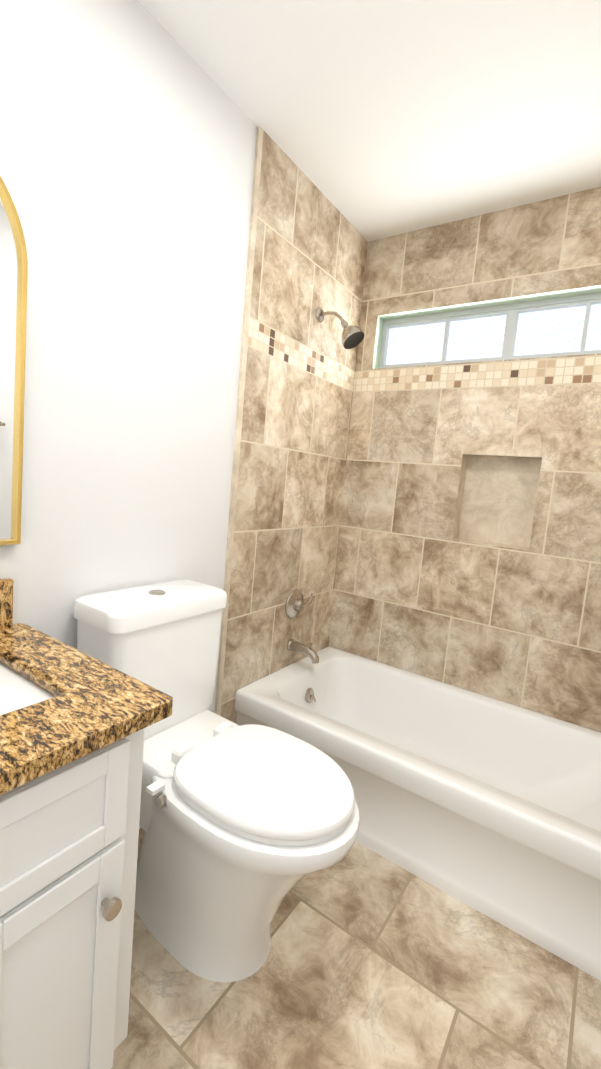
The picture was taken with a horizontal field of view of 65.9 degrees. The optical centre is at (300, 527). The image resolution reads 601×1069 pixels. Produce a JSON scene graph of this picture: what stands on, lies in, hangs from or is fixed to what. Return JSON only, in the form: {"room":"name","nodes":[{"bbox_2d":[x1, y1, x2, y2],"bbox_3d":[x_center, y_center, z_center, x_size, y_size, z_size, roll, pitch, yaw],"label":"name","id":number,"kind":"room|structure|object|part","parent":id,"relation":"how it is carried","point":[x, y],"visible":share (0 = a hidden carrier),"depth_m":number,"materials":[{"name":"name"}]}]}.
{"room":"bathroom","nodes":[
{"label":"bathroom","id":0,"kind":"room"},
{"bbox_2d":[0,0,256,828],"bbox_3d":[-0.667,-0.163,1.132,0.001,2.430,3.344,9,7,34],"label":"wall","id":1,"kind":"structure","parent":0,"point":[128,130],"depth_m":1.28,"materials":[{"name":"white paint"}]},
{"bbox_2d":[0,578,13,717],"bbox_3d":[-0.874,0.193,0.885,0.022,0.120,0.596,9,7,34],"label":"backsplash","id":2,"kind":"structure","parent":1,"relation":"attached to","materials":[{"name":"stone"}]},
{"bbox_2d":[0,176,27,544],"bbox_3d":[-0.800,-0.400,0.857,0.022,0.904,0.544,9,7,34],"label":"mirror","id":3,"kind":"object","parent":1,"relation":"attached to","point":[13,280],"visible":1,"depth_m":1.07,"materials":[{"name":"gold glass"}]},
{"bbox_2d":[215,126,367,723],"bbox_3d":[-0.015,-0.202,2.078,0.012,2.430,0.844,9,7,34],"label":"wall tiles","id":4,"kind":"structure","parent":1,"relation":"attached to","point":[307,249],"depth_m":1.95,"materials":[{"name":"tile"}]},
{"bbox_2d":[285,589,312,618],"bbox_3d":[-0.004,0.360,2.163,0.057,0.138,0.148,9,7,34],"label":"shower valve","id":5,"kind":"object","parent":4,"relation":"attached to","point":[295,605],"visible":1,"depth_m":2.15,"materials":[{"name":"silver metal"}]},
{"bbox_2d":[287,639,318,663],"bbox_3d":[0.019,0.568,2.150,0.162,0.088,0.056,9,7,34],"label":"tub spout","id":6,"kind":"object","parent":4,"relation":"attached to","point":[302,648],"visible":1,"depth_m":2.13,"materials":[{"name":"silver metal"}]},
{"bbox_2d":[316,307,363,348],"bbox_3d":[0.171,-0.861,1.986,0.225,0.186,0.102,9,7,34],"label":"shower head","id":7,"kind":"object","parent":4,"relation":"attached to","point":[352,336],"visible":1,"depth_m":1.96},
{"bbox_2d":[111,828,600,1068],"bbox_3d":[-0.152,1.136,0.866,1.779,0.001,3.394,9,7,34],"label":"floor","id":8,"kind":"structure","parent":0,"point":[374,960],"depth_m":1.13,"materials":[{"name":"tile"}]},
{"bbox_2d":[0,578,172,1068],"bbox_3d":[-0.668,0.607,0.782,0.582,0.975,0.628,9,7,34],"label":"bathroom vanity","id":9,"kind":"object","parent":8,"relation":"on","point":[74,723],"visible":1,"depth_m":0.77,"materials":[{"name":"white paint"}]},
{"bbox_3d":[-0.329,0.651,0.797,0.030,0.033,0.033,9,7,34],"label":"knob","id":10,"kind":"part","parent":9,"relation":"part of","materials":[{"name":"silver metal"}]},
{"bbox_2d":[73,580,359,981],"bbox_3d":[-0.219,0.653,1.240,0.809,0.869,0.414,9,7,34],"label":"toilet","id":11,"kind":"object","parent":8,"relation":"on","point":[246,828],"visible":0.98,"depth_m":1.15,"materials":[{"name":"white ceramic"}]},
{"bbox_2d":[235,646,600,980],"bbox_3d":[0.525,0.921,1.818,1.451,0.350,0.739,9,7,34],"label":"bathtub","id":12,"kind":"object","parent":8,"relation":"on","point":[489,807],"visible":0.94,"depth_m":1.59,"materials":[{"name":"white ceramic"}]},
{"bbox_2d":[138,0,600,241],"bbox_3d":[0.061,-1.272,0.618,1.779,0.001,3.394,9,7,34],"label":"ceiling","id":13,"kind":"structure","parent":0,"point":[376,119],"depth_m":1.42,"materials":[{"name":"white paint"}]},
{"bbox_2d":[329,187,600,732],"bbox_3d":[0.856,-0.124,2.065,1.479,2.430,0.110,9,7,34],"label":"wall tile","id":14,"kind":"structure","parent":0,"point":[469,552],"depth_m":2.05,"materials":[{"name":"tile"}]},
{"bbox_2d":[379,292,600,367],"bbox_3d":[0.911,-0.845,2.036,1.196,0.255,0.035,9,7,34],"label":"window","id":15,"kind":"structure","parent":14,"relation":"in","point":[566,326],"depth_m":2.06,"materials":[{"name":"glass"}]}
]}

